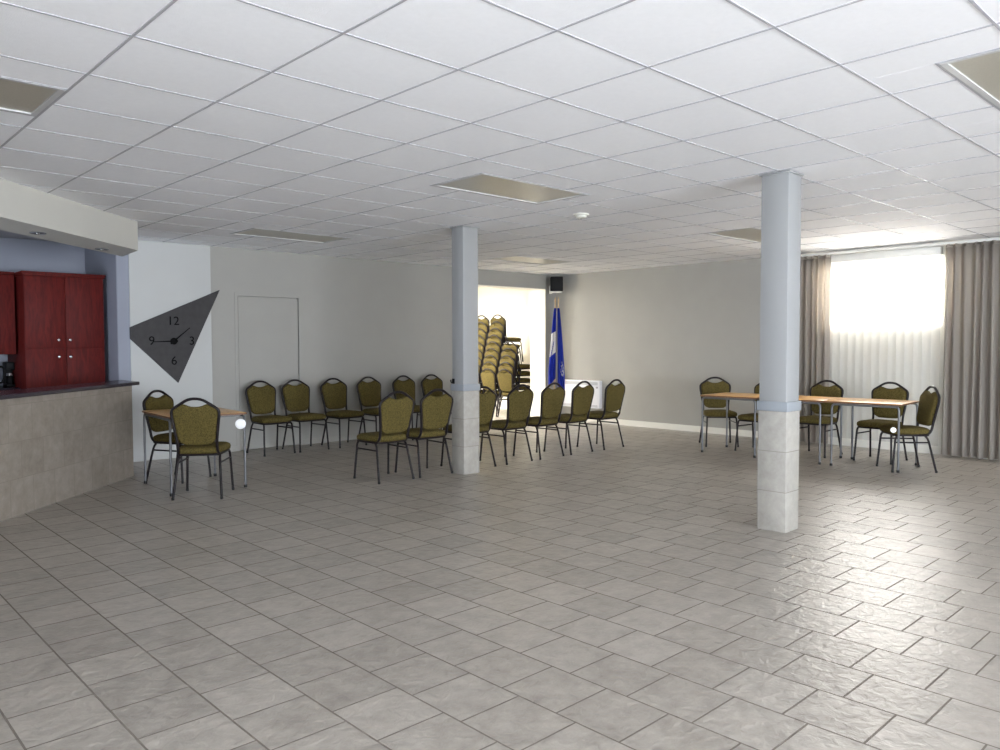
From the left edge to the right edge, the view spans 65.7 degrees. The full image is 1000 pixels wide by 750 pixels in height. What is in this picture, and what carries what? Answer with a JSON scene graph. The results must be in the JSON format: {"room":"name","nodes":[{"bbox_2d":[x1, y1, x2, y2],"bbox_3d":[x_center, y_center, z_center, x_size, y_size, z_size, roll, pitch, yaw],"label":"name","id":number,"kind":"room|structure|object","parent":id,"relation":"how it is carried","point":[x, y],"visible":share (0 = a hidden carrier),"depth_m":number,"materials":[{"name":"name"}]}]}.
{"room":"community hall","nodes":[
{"label":"community hall","id":0,"kind":"room"},
{"bbox_2d":[0,237,84,385],"bbox_3d":[-6.631,-0.291,8.976,3.730,2.709,0.200,-2,3,-43],"label":"wall","id":1,"kind":"structure","parent":0,"point":[16,255],"depth_m":9.64,"materials":[{"name":"blue paint"}]},
{"bbox_2d":[0,271,15,353],"bbox_3d":[-6.169,-0.708,8.837,0.995,0.950,0.595,-2,3,-43],"label":"upper cabinet","id":2,"kind":"object","parent":1,"relation":"attached to","point":[7,296],"visible":1,"depth_m":8.93,"materials":[{"name":"red wood"}]},
{"bbox_2d":[0,178,137,256],"bbox_3d":[-3.975,-1.356,6.009,0.446,0.317,4.928,0,2,2],"label":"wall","id":3,"kind":"structure","parent":0,"point":[24,210],"depth_m":6.71,"materials":[{"name":"white paint"}]},
{"bbox_2d":[29,232,46,234],"bbox_3d":[-3.976,-1.219,6.669,0.130,0.016,0.130,-2,3,-43],"label":"recessed light","id":4,"kind":"object","parent":3,"relation":"in","point":[35,233],"visible":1,"depth_m":6.66,"materials":[{"name":"grey paint"}]},
{"bbox_2d":[85,248,118,380],"bbox_3d":[-4.864,-0.324,9.674,0.204,2.709,1.218,-2,3,-43],"label":"wall","id":5,"kind":"structure","parent":0,"point":[96,262],"depth_m":9.36,"materials":[{"name":"blue paint"}]},
{"bbox_2d":[116,241,555,448],"bbox_3d":[-1.756,-0.428,12.030,7.952,2.709,0.370,-2,3,-43],"label":"wall","id":6,"kind":"structure","parent":0,"point":[384,321],"depth_m":11.36,"materials":[{"name":"grey paint"}]},
{"bbox_2d":[116,255,130,380],"bbox_3d":[-4.464,-0.282,9.209,0.135,2.659,0.012,-2,3,-43],"label":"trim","id":7,"kind":"structure","parent":6,"relation":"attached to","point":[122,267],"depth_m":9.19,"materials":[{"name":"blue paint"}]},
{"bbox_2d":[128,240,212,461],"bbox_3d":[-4.053,-0.298,9.589,0.985,2.659,0.026,-2,3,-43],"label":"wall","id":8,"kind":"structure","parent":6,"relation":"attached to","point":[164,277],"depth_m":9.50,"materials":[{"name":"white paint"}]},
{"bbox_2d":[130,290,219,382],"bbox_3d":[-3.994,-0.489,9.587,1.100,1.170,0.044,-2,3,-43],"label":"wall clock","id":9,"kind":"object","parent":8,"relation":"attached to","point":[169,338],"visible":1,"depth_m":9.56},
{"bbox_2d":[234,292,302,450],"bbox_3d":[-3.132,-0.053,10.515,0.970,2.090,0.056,-2,3,-43],"label":"door","id":10,"kind":"structure","parent":6,"relation":"in","point":[266,329],"depth_m":10.47,"materials":[{"name":"grey paint"}]},
{"bbox_2d":[225,428,442,452],"bbox_3d":[-1.329,0.883,12.224,6.520,0.070,0.012,-2,3,-43],"label":"baseboard","id":11,"kind":"structure","parent":6,"relation":"attached to","point":[351,437],"depth_m":11.10,"materials":[{"name":"grey paint"}]},
{"bbox_2d":[478,284,545,416],"bbox_3d":[-0.028,-0.348,13.677,2.020,2.405,0.384,-2,3,-43],"label":"trim","id":12,"kind":"structure","parent":6,"relation":"attached to","point":[537,296],"depth_m":14.35,"materials":[{"name":"white paint"}]},
{"bbox_2d":[549,277,562,293],"bbox_3d":[1.020,-1.633,14.176,0.242,0.297,0.438,0,2,2],"label":"loudspeaker","id":13,"kind":"object","parent":6,"relation":"attached to","point":[556,283],"visible":1,"depth_m":13.96,"materials":[{"name":"black plastic"}]},
{"bbox_2d":[551,277,561,289],"bbox_3d":[1.023,-1.642,13.961,0.200,0.232,0.008,0,2,2],"label":"grille","id":14,"kind":"object","parent":13,"relation":"attached to","point":[556,282],"depth_m":13.96,"materials":[{"name":"black plastic"}]},
{"bbox_2d":[0,408,999,749],"bbox_3d":[1.174,1.245,5.435,14.500,0.120,20.600,-2,3,-43],"label":"floor","id":15,"kind":"structure","parent":0,"point":[633,596],"depth_m":4.28,"materials":[{"name":"grey tile"}]},
{"bbox_2d":[8,271,105,388],"bbox_3d":[-5.372,-0.079,9.393,0.882,2.245,0.920,-2,3,-43],"label":"pantry cabinet","id":16,"kind":"object","parent":15,"relation":"on","point":[59,317],"visible":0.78,"depth_m":9.03,"materials":[{"name":"red wood"}]},
{"bbox_2d":[0,386,133,521],"bbox_3d":[-4.072,0.682,6.177,0.180,0.975,4.593,0,2,2],"label":"counter","id":17,"kind":"object","parent":15,"relation":"on","point":[54,448],"depth_m":6.99,"materials":[{"name":"grey tile"}]},
{"bbox_2d":[0,380,139,399],"bbox_3d":[-4.139,0.171,6.284,0.424,0.036,4.944,0,2,2],"label":"countertop","id":18,"kind":"structure","parent":17,"relation":"on","point":[38,391],"depth_m":7.08,"materials":[{"name":"laminate"}]},
{"bbox_2d":[142,390,211,483],"bbox_3d":[-3.384,0.623,8.108,0.518,0.933,0.452,1,2,18],"label":"banquet chair","id":19,"kind":"object","parent":15,"relation":"on","point":[165,401],"visible":0.65,"depth_m":8.02,"materials":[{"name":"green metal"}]},
{"bbox_2d":[142,407,246,496],"bbox_3d":[-3.049,0.733,7.731,0.734,0.742,0.918,-2,3,-39],"label":"folding table","id":20,"kind":"object","parent":15,"relation":"on","point":[164,414],"visible":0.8,"depth_m":7.61,"materials":[{"name":"orange laminate"}]},
{"bbox_2d":[170,397,234,500],"bbox_3d":[-2.769,0.658,7.216,0.452,0.933,0.518,0,2,-7],"label":"banquet chair","id":21,"kind":"object","parent":15,"relation":"on","point":[197,428],"visible":1,"depth_m":7.01,"materials":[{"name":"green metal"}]},
{"bbox_2d":[245,380,295,456],"bbox_3d":[-2.980,0.544,10.030,0.518,0.933,0.452,2,3,45],"label":"banquet chair","id":22,"kind":"object","parent":15,"relation":"on","point":[260,400],"visible":1,"depth_m":10.05,"materials":[{"name":"green fabric"}]},
{"bbox_2d":[281,379,329,452],"bbox_3d":[-2.617,0.529,10.374,0.452,0.933,0.518,-2,3,-45],"label":"banquet chair","id":23,"kind":"object","parent":15,"relation":"on","point":[296,398],"visible":0.91,"depth_m":10.40,"materials":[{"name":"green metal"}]},
{"bbox_2d":[320,378,366,447],"bbox_3d":[-2.185,0.512,10.783,0.452,0.933,0.518,-2,3,-45],"label":"banquet chair","id":24,"kind":"object","parent":15,"relation":"on","point":[334,396],"visible":0.99,"depth_m":10.80,"materials":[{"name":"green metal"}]},
{"bbox_2d":[356,376,380,440],"bbox_3d":[-1.757,0.494,11.188,0.518,0.933,0.452,2,3,45],"label":"banquet chair","id":25,"kind":"object","parent":15,"relation":"on","point":[369,393],"visible":0.64,"depth_m":11.23,"materials":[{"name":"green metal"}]},
{"bbox_2d":[353,391,414,483],"bbox_3d":[-1.201,0.619,8.061,0.452,0.933,0.518,-2,3,-43],"label":"banquet chair","id":26,"kind":"object","parent":15,"relation":"on","point":[395,415],"visible":1,"depth_m":7.91,"materials":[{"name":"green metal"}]},
{"bbox_2d":[392,375,419,439],"bbox_3d":[-1.300,0.475,11.621,0.518,0.933,0.452,2,3,45],"label":"banquet chair","id":27,"kind":"object","parent":15,"relation":"on","point":[407,386],"visible":0.56,"depth_m":11.71,"materials":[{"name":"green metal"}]},
{"bbox_2d":[394,389,452,477],"bbox_3d":[-0.820,0.603,8.421,0.452,0.933,0.518,-2,3,-42],"label":"banquet chair","id":28,"kind":"object","parent":15,"relation":"on","point":[435,412],"visible":0.9,"depth_m":8.26,"materials":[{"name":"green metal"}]},
{"bbox_2d":[421,374,451,429],"bbox_3d":[-0.907,0.459,11.992,0.452,0.933,0.518,-2,3,-45],"label":"banquet chair","id":29,"kind":"object","parent":15,"relation":"on","point":[427,385],"visible":0.33,"depth_m":12.09,"materials":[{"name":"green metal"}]},
{"bbox_2d":[450,226,479,474],"bbox_3d":[-0.377,-0.260,8.410,0.241,2.657,0.216,-2,3,-43],"label":"column","id":30,"kind":"structure","parent":15,"relation":"on","point":[465,390],"depth_m":8.34,"materials":[{"name":"paint"}]},
{"bbox_2d":[440,386,496,466],"bbox_3d":[-0.352,0.584,8.865,0.452,0.933,0.518,-2,3,-43],"label":"banquet chair","id":31,"kind":"object","parent":15,"relation":"on","point":[487,401],"visible":0.47,"depth_m":8.77,"materials":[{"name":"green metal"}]},
{"bbox_2d":[478,372,496,408],"bbox_3d":[-0.391,0.314,15.552,0.518,0.933,0.452,-2,3,-43],"label":"banquet chair","id":32,"kind":"object","parent":15,"relation":"on","point":[480,390],"visible":0.18,"depth_m":15.29,"materials":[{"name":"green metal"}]},
{"bbox_2d":[478,365,482,393],"bbox_3d":[-0.366,0.182,15.570,0.518,0.933,0.452,-2,3,-43],"label":"banquet chair","id":33,"kind":"object","parent":32,"relation":"on","point":[479,367],"visible":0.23,"depth_m":15.27,"materials":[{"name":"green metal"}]},
{"bbox_2d":[478,357,483,392],"bbox_3d":[-0.342,0.050,15.588,0.518,0.933,0.452,-2,3,-43],"label":"banquet chair","id":34,"kind":"object","parent":33,"relation":"on","point":[479,359],"visible":0.1,"depth_m":15.29,"materials":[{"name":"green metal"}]},
{"bbox_2d":[478,349,483,393],"bbox_3d":[-0.318,-0.082,15.607,0.518,0.933,0.452,-2,3,-43],"label":"banquet chair","id":35,"kind":"object","parent":34,"relation":"on","point":[480,354],"visible":0.14,"depth_m":15.31,"materials":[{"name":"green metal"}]},
{"bbox_2d":[478,342,484,357],"bbox_3d":[-0.294,-0.214,15.625,0.518,0.933,0.452,-2,3,-43],"label":"banquet chair","id":36,"kind":"object","parent":35,"relation":"on","point":[481,347],"visible":0.15,"depth_m":15.33,"materials":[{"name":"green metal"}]},
{"bbox_2d":[478,335,485,351],"bbox_3d":[-0.269,-0.346,15.643,0.518,0.933,0.452,-2,3,-43],"label":"banquet chair","id":37,"kind":"object","parent":36,"relation":"on","point":[481,340],"visible":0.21,"depth_m":15.36,"materials":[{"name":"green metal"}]},
{"bbox_2d":[478,328,486,344],"bbox_3d":[-0.245,-0.478,15.661,0.518,0.933,0.452,-2,3,-43],"label":"banquet chair","id":38,"kind":"object","parent":37,"relation":"on","point":[482,333],"visible":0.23,"depth_m":15.38,"materials":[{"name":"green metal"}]},
{"bbox_2d":[478,322,487,338],"bbox_3d":[-0.221,-0.610,15.679,0.518,0.933,0.452,-2,3,-43],"label":"banquet chair","id":39,"kind":"object","parent":38,"relation":"on","point":[484,327],"visible":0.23,"depth_m":15.40,"materials":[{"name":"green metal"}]},
{"bbox_2d":[478,315,489,331],"bbox_3d":[-0.196,-0.742,15.697,0.518,0.933,0.452,-2,3,-43],"label":"banquet chair","id":40,"kind":"object","parent":39,"relation":"on","point":[485,320],"visible":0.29,"depth_m":15.44,"materials":[{"name":"brown metal"}]},
{"bbox_2d":[480,368,504,416],"bbox_3d":[-0.068,0.327,15.211,0.518,0.933,0.452,-2,3,-43],"label":"banquet chair","id":41,"kind":"object","parent":15,"relation":"on","point":[487,379],"visible":0.71,"depth_m":15.02,"materials":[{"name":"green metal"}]},
{"bbox_2d":[481,361,501,409],"bbox_3d":[-0.043,0.195,15.229,0.518,0.933,0.452,-2,3,-43],"label":"banquet chair","id":42,"kind":"object","parent":41,"relation":"on","point":[492,367],"visible":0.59,"depth_m":14.99,"materials":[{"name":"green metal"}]},
{"bbox_2d":[483,355,500,402],"bbox_3d":[-0.019,0.063,15.248,0.518,0.933,0.452,-2,3,-43],"label":"banquet chair","id":43,"kind":"object","parent":42,"relation":"on","point":[493,360],"visible":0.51,"depth_m":15.00,"materials":[{"name":"fabric"}]},
{"bbox_2d":[484,348,515,395],"bbox_3d":[0.005,-0.069,15.266,0.518,0.933,0.452,-2,3,-43],"label":"banquet chair","id":44,"kind":"object","parent":43,"relation":"on","point":[495,353],"visible":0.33,"depth_m":15.04,"materials":[{"name":"brown metal"}]},
{"bbox_2d":[485,341,516,377],"bbox_3d":[0.030,-0.201,15.284,0.518,0.933,0.452,-2,3,-43],"label":"banquet chair","id":45,"kind":"object","parent":44,"relation":"on","point":[496,346],"visible":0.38,"depth_m":15.06,"materials":[{"name":"brown metal"}]},
{"bbox_2d":[486,334,518,377],"bbox_3d":[0.054,-0.333,15.302,0.518,0.933,0.452,-2,3,-43],"label":"banquet chair","id":46,"kind":"object","parent":45,"relation":"on","point":[497,340],"visible":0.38,"depth_m":15.08,"materials":[{"name":"brown metal"}]},
{"bbox_2d":[488,328,519,363],"bbox_3d":[0.078,-0.465,15.320,0.518,0.933,0.452,-2,3,-43],"label":"banquet chair","id":47,"kind":"object","parent":46,"relation":"on","point":[498,333],"visible":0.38,"depth_m":15.09,"materials":[{"name":"brown metal"}]},
{"bbox_2d":[489,321,521,363],"bbox_3d":[0.103,-0.597,15.338,0.518,0.933,0.452,-2,3,-43],"label":"banquet chair","id":48,"kind":"object","parent":47,"relation":"on","point":[500,326],"visible":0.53,"depth_m":15.16,"materials":[{"name":"brown metal"}]},
{"bbox_2d":[490,314,522,361],"bbox_3d":[0.127,-0.729,15.356,0.518,0.933,0.452,-2,3,-43],"label":"banquet chair","id":49,"kind":"object","parent":48,"relation":"on","point":[501,320],"visible":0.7,"depth_m":15.19,"materials":[{"name":"brown metal"}]},
{"bbox_2d":[497,369,512,416],"bbox_3d":[0.256,0.339,14.871,0.518,0.933,0.452,-2,3,-43],"label":"banquet chair","id":50,"kind":"object","parent":15,"relation":"on","point":[505,380],"visible":0.53,"depth_m":14.73,"materials":[{"name":"fabric"}]},
{"bbox_2d":[498,362,529,405],"bbox_3d":[0.280,0.207,14.889,0.518,0.933,0.452,-2,3,-43],"label":"banquet chair","id":51,"kind":"object","parent":50,"relation":"on","point":[510,368],"visible":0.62,"depth_m":14.70,"materials":[{"name":"fabric"}]},
{"bbox_2d":[499,355,529,400],"bbox_3d":[0.304,0.076,14.907,0.518,0.933,0.452,-2,3,-43],"label":"banquet chair","id":52,"kind":"object","parent":51,"relation":"on","point":[511,360],"visible":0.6,"depth_m":14.72,"materials":[{"name":"fabric"}]},
{"bbox_2d":[500,348,529,390],"bbox_3d":[0.329,-0.056,14.925,0.518,0.933,0.452,-2,3,-43],"label":"banquet chair","id":53,"kind":"object","parent":52,"relation":"on","point":[512,353],"visible":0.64,"depth_m":14.73,"materials":[{"name":"brown metal"}]},
{"bbox_2d":[502,341,529,389],"bbox_3d":[0.353,-0.188,14.943,0.518,0.933,0.452,-2,3,-43],"label":"banquet chair","id":54,"kind":"object","parent":53,"relation":"on","point":[514,347],"visible":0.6,"depth_m":14.73,"materials":[{"name":"brown metal"}]},
{"bbox_2d":[479,384,533,464],"bbox_3d":[0.084,0.566,9.278,0.452,0.933,0.518,-2,3,-45],"label":"banquet chair","id":55,"kind":"object","parent":15,"relation":"on","point":[519,403],"visible":0.9,"depth_m":9.13,"materials":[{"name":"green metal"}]},
{"bbox_2d":[513,382,564,459],"bbox_3d":[0.494,0.549,9.666,0.452,0.933,0.518,-2,3,-45],"label":"banquet chair","id":56,"kind":"object","parent":15,"relation":"on","point":[552,400],"visible":0.94,"depth_m":9.51,"materials":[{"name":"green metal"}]},
{"bbox_2d":[548,298,555,388],"bbox_3d":[0.937,-0.278,13.909,0.143,2.240,0.087,0,2,4],"label":"flag","id":57,"kind":"object","parent":15,"relation":"on","point":[552,359],"visible":0.93,"depth_m":13.88,"materials":[{"name":"blue fabric"}]},
{"bbox_2d":[557,297,564,388],"bbox_3d":[1.088,-0.277,13.892,0.149,2.240,0.087,0,2,4],"label":"flag","id":58,"kind":"object","parent":15,"relation":"on","point":[561,373],"visible":0.88,"depth_m":13.87,"materials":[{"name":"blue fabric"}]},
{"bbox_2d":[543,381,593,454],"bbox_3d":[0.901,0.532,10.051,0.452,0.933,0.518,-2,3,-45],"label":"banquet chair","id":59,"kind":"object","parent":15,"relation":"on","point":[581,397],"visible":0.9,"depth_m":9.89,"materials":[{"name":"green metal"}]},
{"bbox_2d":[576,379,624,449],"bbox_3d":[1.376,0.513,10.501,0.518,0.933,0.452,2,3,45],"label":"banquet chair","id":60,"kind":"object","parent":15,"relation":"on","point":[614,394],"visible":0.91,"depth_m":10.35,"materials":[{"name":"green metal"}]},
{"bbox_2d":[699,377,738,446],"bbox_3d":[3.020,0.499,10.717,0.452,0.933,0.518,0,2,4],"label":"banquet chair","id":61,"kind":"object","parent":15,"relation":"on","point":[706,387],"visible":0.84,"depth_m":10.86,"materials":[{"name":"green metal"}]},
{"bbox_2d":[700,392,758,457],"bbox_3d":[3.093,0.625,9.979,0.766,0.742,0.699,2,3,43],"label":"folding table","id":62,"kind":"object","parent":15,"relation":"on","point":[727,396],"visible":0.8,"depth_m":9.84,"materials":[{"name":"orange laminate"}]},
{"bbox_2d":[734,383,759,450],"bbox_3d":[3.396,0.523,10.106,0.518,0.933,0.452,-2,3,-42],"label":"banquet chair","id":63,"kind":"object","parent":15,"relation":"on","point":[749,417],"visible":0.32,"depth_m":10.10,"materials":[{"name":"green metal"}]},
{"bbox_2d":[757,170,803,532],"bbox_3d":[2.100,-0.163,5.822,0.231,2.657,0.241,-2,3,-43],"label":"column","id":64,"kind":"structure","parent":15,"relation":"on","point":[778,405],"depth_m":5.75,"materials":[{"name":"paint"}]},
{"bbox_2d":[799,380,843,457],"bbox_3d":[4.002,0.535,9.757,0.518,0.933,0.452,-2,3,-42],"label":"banquet chair","id":65,"kind":"object","parent":15,"relation":"on","point":[836,390],"visible":0.8,"depth_m":9.78,"materials":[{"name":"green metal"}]},
{"bbox_2d":[799,396,843,464],"bbox_3d":[3.667,0.645,9.438,0.766,0.742,0.699,2,3,43],"label":"folding table","id":66,"kind":"object","parent":15,"relation":"on","point":[808,399],"visible":0.35,"depth_m":9.09,"materials":[{"name":"orange laminate"}]},
{"bbox_2d":[822,398,918,472],"bbox_3d":[4.244,0.666,8.883,0.836,0.742,0.713,2,3,43],"label":"folding table","id":67,"kind":"object","parent":15,"relation":"on","point":[852,402],"visible":0.96,"depth_m":8.77,"materials":[{"name":"orange laminate"}]},
{"bbox_2d":[853,382,908,464],"bbox_3d":[4.554,0.554,9.248,0.518,0.933,0.452,-2,3,-42],"label":"banquet chair","id":68,"kind":"object","parent":15,"relation":"on","point":[879,392],"visible":0.83,"depth_m":9.27,"materials":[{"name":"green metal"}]},
{"bbox_2d":[876,386,940,472],"bbox_3d":[4.514,0.582,8.566,0.518,0.933,0.452,0,2,5],"label":"banquet chair","id":69,"kind":"object","parent":15,"relation":"on","point":[929,403],"visible":0.98,"depth_m":8.42,"materials":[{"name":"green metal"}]},
{"bbox_3d":[-6.212,0.630,8.814,1.200,0.880,0.642,-2,3,-43],"label":"base cabinet","id":70,"kind":"object","parent":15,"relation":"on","visible":0},
{"bbox_2d":[0,386,19,390],"bbox_3d":[-6.220,0.172,8.802,1.200,0.034,0.636,-2,3,-43],"label":"countertop","id":71,"kind":"structure","parent":70,"relation":"on","point":[2,388],"depth_m":8.94,"materials":[{"name":"stone"}]},
{"bbox_2d":[0,366,5,383],"bbox_3d":[-5.875,0.006,8.967,0.248,0.280,0.170,-1,3,-24],"label":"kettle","id":72,"kind":"object","parent":71,"relation":"on","point":[2,367],"visible":1,"depth_m":9.06,"materials":[{"name":"black plastic"}]},
{"bbox_2d":[2,362,14,386],"bbox_3d":[-5.838,-0.008,9.209,0.085,0.290,0.210,-2,3,-43],"label":"coffee maker","id":73,"kind":"object","parent":71,"relation":"on","point":[9,366],"visible":0.98,"depth_m":9.15,"materials":[{"name":"black plastic"}]},
{"bbox_2d":[2,362,14,369],"bbox_3d":[-5.838,-0.108,9.205,0.085,0.090,0.210,-2,3,-43],"label":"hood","id":74,"kind":"object","parent":73,"relation":"attached to","point":[7,365],"depth_m":9.13,"materials":[{"name":"black plastic"}]},
{"bbox_2d":[0,0,999,275],"bbox_3d":[1.166,-1.552,5.322,14.500,0.160,20.600,-2,3,-43],"label":"ceiling","id":75,"kind":"structure","parent":0,"point":[194,122],"depth_m":4.36,"materials":[{"name":"white tile"}]},
{"bbox_2d":[0,77,65,115],"bbox_3d":[-2.775,-1.401,3.615,1.204,0.021,0.594,-2,3,-43],"label":"recessed light","id":76,"kind":"object","parent":75,"relation":"in","point":[16,96],"visible":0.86,"depth_m":3.92,"materials":[{"name":"beige plastic"}]},
{"bbox_2d":[232,228,349,242],"bbox_3d":[-2.414,-1.619,8.990,1.204,0.021,0.594,-2,3,-43],"label":"recessed light","id":77,"kind":"object","parent":75,"relation":"in","point":[256,232],"visible":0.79,"depth_m":8.97,"materials":[{"name":"beige plastic"}]},
{"bbox_2d":[432,174,586,203],"bbox_3d":[0.101,-1.519,6.338,1.204,0.021,0.594,-2,3,-43],"label":"recessed light","id":78,"kind":"object","parent":75,"relation":"in","point":[483,184],"visible":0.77,"depth_m":6.33,"materials":[{"name":"beige plastic"}]},
{"bbox_2d":[488,256,567,264],"bbox_3d":[0.462,-1.737,11.713,1.204,0.021,0.594,-2,3,-43],"label":"recessed light","id":79,"kind":"object","parent":75,"relation":"in","point":[519,259],"visible":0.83,"depth_m":11.74,"materials":[{"name":"beige plastic"}]},
{"bbox_2d":[573,213,588,219],"bbox_3d":[0.786,-1.532,7.499,0.150,0.052,0.150,-2,3,-43],"label":"smoke detector","id":80,"kind":"object","parent":75,"relation":"attached to","point":[581,216],"visible":1,"depth_m":7.46,"materials":[{"name":"beige plastic"}]},
{"bbox_2d":[704,228,760,242],"bbox_3d":[2.977,-1.637,9.061,1.204,0.021,0.594,-2,3,-43],"label":"recessed light","id":81,"kind":"object","parent":75,"relation":"in","point":[748,234],"visible":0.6,"depth_m":8.99,"materials":[{"name":"beige plastic"}]},
{"bbox_2d":[800,238,999,256],"bbox_3d":[5.106,-1.633,9.952,0.170,0.045,3.000,-2,3,-43],"label":"rail","id":82,"kind":"object","parent":75,"relation":"attached to","point":[989,239],"visible":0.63,"depth_m":9.84,"materials":[{"name":"white metal"}]},
{"bbox_2d":[799,255,830,443],"bbox_3d":[4.274,-0.354,10.797,0.097,2.585,0.624,-2,3,-43],"label":"curtain","id":83,"kind":"object","parent":82,"relation":"hanging from","point":[815,271],"visible":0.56,"depth_m":10.72,"materials":[{"name":"grey fabric"}]},
{"bbox_2d":[941,240,999,459],"bbox_3d":[5.760,-0.295,9.229,0.110,2.585,0.901,-2,3,-43],"label":"curtain","id":84,"kind":"object","parent":82,"relation":"hanging from","point":[971,369],"visible":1,"depth_m":9.32,"materials":[{"name":"grey fabric"}]},
{"bbox_2d":[939,49,999,107],"bbox_3d":[2.617,-1.419,3.686,1.204,0.021,0.594,-2,3,-43],"label":"recessed light","id":85,"kind":"object","parent":75,"relation":"in","point":[980,72],"visible":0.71,"depth_m":3.60,"materials":[{"name":"beige plastic"}]},
{"bbox_2d":[950,52,999,100],"bbox_3d":[2.617,-1.419,3.686,1.148,0.008,0.538,-2,3,-43],"label":"diffuser","id":86,"kind":"object","parent":85,"relation":"attached to","point":[981,72],"depth_m":3.62,"materials":[{"name":"beige plastic"}]},
{"bbox_2d":[478,287,529,408],"bbox_3d":[0.259,-0.605,16.238,0.768,2.709,3.170,-2,3,-43],"label":"wall","id":87,"kind":"structure","parent":0,"point":[512,305],"depth_m":16.48,"materials":[{"name":"white paint"}]},
{"bbox_2d":[556,236,999,446],"bbox_3d":[6.974,-0.306,8.368,0.280,2.709,16.960,-2,3,-43],"label":"wall","id":88,"kind":"structure","parent":0,"point":[662,332],"depth_m":12.61,"materials":[{"name":"grey paint"}]},
{"bbox_2d":[563,379,601,408],"bbox_3d":[1.444,0.335,13.957,0.100,0.490,0.940,-2,3,-43],"label":"heater","id":89,"kind":"object","parent":88,"relation":"attached to","point":[570,384],"visible":0.58,"depth_m":13.75,"materials":[{"name":"white metal"}]},
{"bbox_2d":[565,381,597,384],"bbox_3d":[1.418,0.144,13.925,0.005,0.050,0.860,-2,3,-43],"label":"grille","id":90,"kind":"object","parent":89,"relation":"attached to","point":[566,382],"depth_m":13.94,"materials":[{"name":"white metal"}]},
{"bbox_2d":[586,419,997,459],"bbox_3d":[6.804,1.002,8.394,0.014,0.095,16.760,-2,3,-43],"label":"baseboard","id":91,"kind":"structure","parent":88,"relation":"attached to","point":[747,433],"depth_m":11.76,"materials":[{"name":"paint"}]},
{"bbox_2d":[828,246,942,445],"bbox_3d":[4.989,-0.371,10.178,0.095,2.485,1.452,-2,3,-43],"label":"sheer curtain","id":92,"kind":"object","parent":88,"relation":"attached to","point":[885,308],"visible":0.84,"depth_m":10.11,"materials":[{"name":"white fabric"}]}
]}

